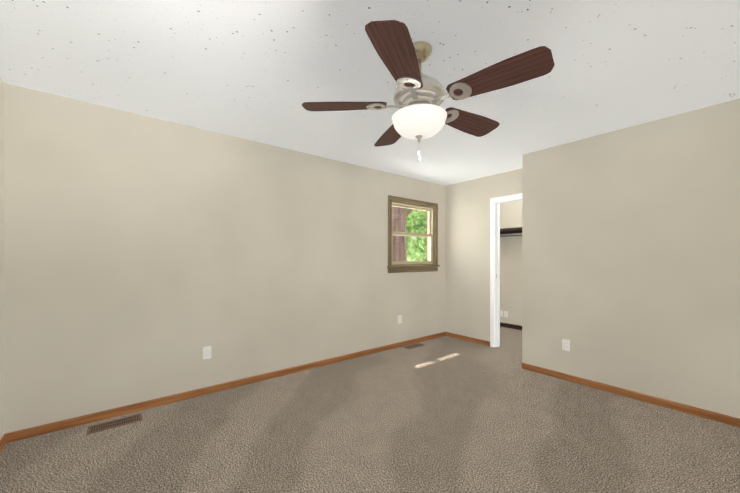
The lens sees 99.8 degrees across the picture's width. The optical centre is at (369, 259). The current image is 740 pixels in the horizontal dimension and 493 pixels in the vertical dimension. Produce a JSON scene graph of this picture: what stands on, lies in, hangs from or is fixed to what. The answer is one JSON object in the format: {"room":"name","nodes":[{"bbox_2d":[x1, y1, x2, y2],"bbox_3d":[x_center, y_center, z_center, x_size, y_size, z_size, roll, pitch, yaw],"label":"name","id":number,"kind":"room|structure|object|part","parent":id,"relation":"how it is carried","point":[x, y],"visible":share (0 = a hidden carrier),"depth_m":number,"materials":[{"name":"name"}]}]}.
{"room":"empty bedroom","nodes":[
{"label":"empty bedroom","id":0,"kind":"room"},
{"bbox_2d":[0,77,3,439],"bbox_3d":[-1.345,0.028,0.576,0.150,2.440,3.805,0,0,-39],"label":"wall","id":1,"kind":"structure","parent":0,"point":[1,258],"depth_m":2.06,"materials":[{"name":"paint"}]},
{"bbox_2d":[0,434,6,452],"bbox_3d":[-1.469,1.216,0.861,0.013,0.064,3.205,0,0,-39],"label":"baseboard","id":2,"kind":"structure","parent":1,"relation":"attached to","point":[3,441],"depth_m":2.05,"materials":[{"name":"brown wood"}]},
{"bbox_2d":[4,83,444,433],"bbox_3d":[-0.141,0.026,4.072,6.400,2.440,0.150,0,0,-39],"label":"wall","id":3,"kind":"structure","parent":0,"point":[146,258],"depth_m":2.72,"materials":[{"name":"paint"}]},
{"bbox_2d":[203,346,210,359],"bbox_3d":[-1.504,0.866,2.880,0.070,0.114,0.009,0,0,-39],"label":"electrical outlet","id":4,"kind":"object","parent":3,"relation":"attached to","point":[206,352],"visible":1,"depth_m":2.88,"materials":[{"name":"white plastic"}]},
{"bbox_2d":[6,332,444,442],"bbox_3d":[-0.621,1.214,3.584,4.740,0.064,0.013,0,0,-39],"label":"baseboard","id":5,"kind":"structure","parent":3,"relation":"attached to","point":[14,436],"depth_m":2.75,"materials":[{"name":"brown wood"}]},
{"bbox_2d":[398,315,401,323],"bbox_3d":[0.424,0.855,4.423,0.070,0.114,0.009,0,0,-39],"label":"electrical outlet","id":6,"kind":"object","parent":3,"relation":"attached to","point":[399,318],"visible":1,"depth_m":4.42,"materials":[{"name":"white plastic"}]},
{"bbox_2d":[387,195,439,272],"bbox_3d":[0.621,-0.342,4.655,1.090,1.069,0.192,0,0,-39],"label":"window","id":7,"kind":"structure","parent":3,"relation":"in","point":[409,237],"depth_m":4.66,"materials":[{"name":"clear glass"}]},
{"bbox_3d":[0.618,-0.362,4.659,0.904,0.879,0.082,0,0,-39],"label":"window sashes","id":8,"kind":"part","parent":7,"relation":"part of","materials":[{"name":"beige wood"}]},
{"bbox_3d":[0.614,-0.362,4.665,1.054,0.915,0.168,0,0,-39],"label":"vertical window casing","id":9,"kind":"part","parent":7,"relation":"part of","materials":[{"name":"brown wood"}]},
{"bbox_3d":[0.621,-0.342,4.655,1.090,1.069,0.192,0,0,-39],"label":"horizontal window casing","id":10,"kind":"part","parent":7,"relation":"part of","materials":[{"name":"brown wood"}]},
{"bbox_2d":[0,327,739,492],"bbox_3d":[1.048,1.272,2.588,6.400,0.050,3.955,0,0,-39],"label":"floor","id":11,"kind":"structure","parent":0,"point":[445,414],"depth_m":2.14,"materials":[{"name":"carpet"}]},
{"bbox_2d":[86,413,141,434],"bbox_3d":[-1.925,1.243,2.357,0.320,0.007,0.125,0,0,-39],"label":"floor air vent","id":12,"kind":"object","parent":11,"relation":"on","point":[113,424],"visible":1,"depth_m":2.35,"materials":[{"name":"brown metal"}]},
{"bbox_2d":[404,343,423,348],"bbox_3d":[0.630,1.242,4.454,0.320,0.007,0.125,0,0,-39],"label":"air vent","id":13,"kind":"object","parent":11,"relation":"on","point":[413,345],"visible":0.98,"depth_m":4.45,"materials":[{"name":"brown metal"}]},
{"bbox_2d":[0,0,739,185],"bbox_3d":[1.048,-1.243,2.586,6.400,0.100,3.955,0,0,-39],"label":"ceiling","id":14,"kind":"structure","parent":0,"point":[261,71],"depth_m":1.91,"materials":[{"name":"white paint"}]},
{"bbox_2d":[302,20,553,162],"bbox_3d":[0.317,-0.869,1.788,1.261,0.647,1.287,0,0,-39],"label":"ceiling fan","id":15,"kind":"object","parent":14,"relation":"hanging from","point":[419,97],"visible":1,"depth_m":1.63,"materials":[{"name":"brown wood"}]},
{"bbox_3d":[-0.145,-0.881,1.796,0.480,0.007,0.172,0,12,3],"label":"blade","id":16,"kind":"part","parent":15,"relation":"part of","materials":[{"name":"brown wood"}]},
{"bbox_3d":[0.166,-0.882,2.187,0.172,0.007,0.480,-12,3,-15],"label":"blade","id":17,"kind":"part","parent":15,"relation":"part of","materials":[{"name":"brown wood"}]},
{"bbox_3d":[0.131,-0.881,1.379,0.172,0.007,0.480,13,5,20],"label":"blade","id":18,"kind":"part","parent":15,"relation":"part of","materials":[{"name":"brown wood"}]},
{"bbox_3d":[0.280,-0.917,1.778,0.296,0.222,0.296,0,0,-39],"label":"motor","id":19,"kind":"part","parent":15,"relation":"part of","materials":[{"name":"silver metal"}]},
{"bbox_3d":[0.280,-0.757,1.778,0.312,0.114,0.312,0,0,-39],"label":"lamp shade","id":20,"kind":"part","parent":15,"relation":"part of","materials":[{"name":"white glass"}]},
{"bbox_3d":[0.634,-0.881,2.012,0.480,0.007,0.172,0,-12,-33],"label":"blade","id":21,"kind":"part","parent":15,"relation":"part of","materials":[{"name":"brown wood"}]},
{"bbox_3d":[0.612,-0.881,1.513,0.480,0.007,0.172,0,-12,39],"label":"blade","id":22,"kind":"part","parent":15,"relation":"part of","materials":[{"name":"brown wood"}]},
{"bbox_2d":[445,168,521,344],"bbox_3d":[2.022,0.025,4.170,0.120,2.440,2.400,0,0,-39],"label":"wall","id":23,"kind":"structure","parent":0,"point":[467,258],"depth_m":4.69,"materials":[{"name":"paint"}]},
{"bbox_2d":[445,332,489,345],"bbox_3d":[1.468,1.213,4.756,0.013,0.064,0.795,0,0,-39],"label":"baseboard","id":24,"kind":"structure","parent":23,"relation":"attached to","point":[470,339],"depth_m":4.72,"materials":[{"name":"brown wood"}]},
{"bbox_2d":[490,193,521,346],"bbox_3d":[1.998,0.191,4.190,0.138,2.109,0.738,0,0,-39],"label":"door frame","id":25,"kind":"structure","parent":23,"relation":"attached to","point":[494,261],"depth_m":4.41,"materials":[{"name":"white paint"}]},
{"bbox_2d":[500,200,521,325],"bbox_3d":[3.142,0.025,4.971,0.150,2.440,2.550,0,0,-39],"label":"wall","id":26,"kind":"structure","parent":0,"point":[511,269],"depth_m":5.60,"materials":[{"name":"paint"}]},
{"bbox_2d":[500,322,521,329],"bbox_3d":[3.032,1.208,4.980,0.013,0.075,2.400,0,0,-39],"label":"baseboard","id":27,"kind":"structure","parent":26,"relation":"attached to","point":[513,326],"depth_m":5.59,"materials":[{"name":"brown wood"}]},
{"bbox_2d":[500,227,521,236],"bbox_3d":[2.881,-0.437,4.857,0.400,0.165,2.400,0,0,-39],"label":"closet shelf","id":28,"kind":"object","parent":26,"relation":"attached to","point":[510,230],"depth_m":5.45,"materials":[{"name":"brown wood"}]},
{"bbox_3d":[2.818,-0.420,4.808,0.032,0.032,2.358,0,0,-39],"label":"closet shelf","id":29,"kind":"part","parent":28,"relation":"part of","materials":[{"name":"white wood"}]},
{"bbox_2d":[522,98,739,417],"bbox_3d":[2.672,0.026,2.830,0.540,2.440,2.305,0,0,-39],"label":"wall","id":30,"kind":"structure","parent":0,"point":[631,258],"depth_m":2.74,"materials":[{"name":"paint"}]},
{"bbox_2d":[562,339,569,350],"bbox_3d":[2.019,0.886,3.208,0.009,0.114,0.070,0,0,-39],"label":"outlet","id":31,"kind":"object","parent":30,"relation":"attached to","point":[565,345],"visible":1,"depth_m":3.21,"materials":[{"name":"white plastic"}]},
{"bbox_2d":[522,362,739,427],"bbox_3d":[2.269,1.214,2.893,0.013,0.064,1.705,0,0,-39],"label":"baseboard","id":32,"kind":"structure","parent":30,"relation":"attached to","point":[708,414],"depth_m":2.73,"materials":[{"name":"brown wood"}]},
{"label":"outside","id":33,"kind":"structure","parent":0,"visible":0},
{"bbox_2d":[406,208,425,250],"bbox_3d":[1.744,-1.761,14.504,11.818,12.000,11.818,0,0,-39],"label":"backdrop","id":34,"kind":"structure","parent":33,"point":[408,221],"depth_m":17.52,"materials":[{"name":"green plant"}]},
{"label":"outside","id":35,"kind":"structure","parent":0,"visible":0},
{"bbox_2d":[392,206,412,260],"bbox_3d":[1.200,-1.508,9.900,1.560,7.500,1.025,0,0,-39],"label":"trunk","id":36,"kind":"object","parent":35,"point":[402,223],"depth_m":9.47,"materials":[{"name":"brown plant"}]},
{"bbox_2d":[406,236,425,260],"bbox_3d":[0.760,0.240,12.639,2.985,2.800,2.984,0,0,-39],"label":"bush","id":37,"kind":"object","parent":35,"point":[414,249],"depth_m":11.73,"materials":[{"name":"green plant"}]},
{"bbox_2d":[410,209,425,249],"bbox_3d":[2.999,-1.591,13.644,2.836,2.931,2.888,0,0,-39],"label":"bush","id":38,"kind":"object","parent":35,"point":[417,220],"depth_m":13.15,"materials":[{"name":"green plant"}]},
{"bbox_2d":[426,211,426,260],"bbox_3d":[2.418,-0.759,10.764,0.940,6.000,0.400,0,0,-39],"label":"brick","id":39,"kind":"object","parent":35,"point":[426,233],"depth_m":10.62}
]}

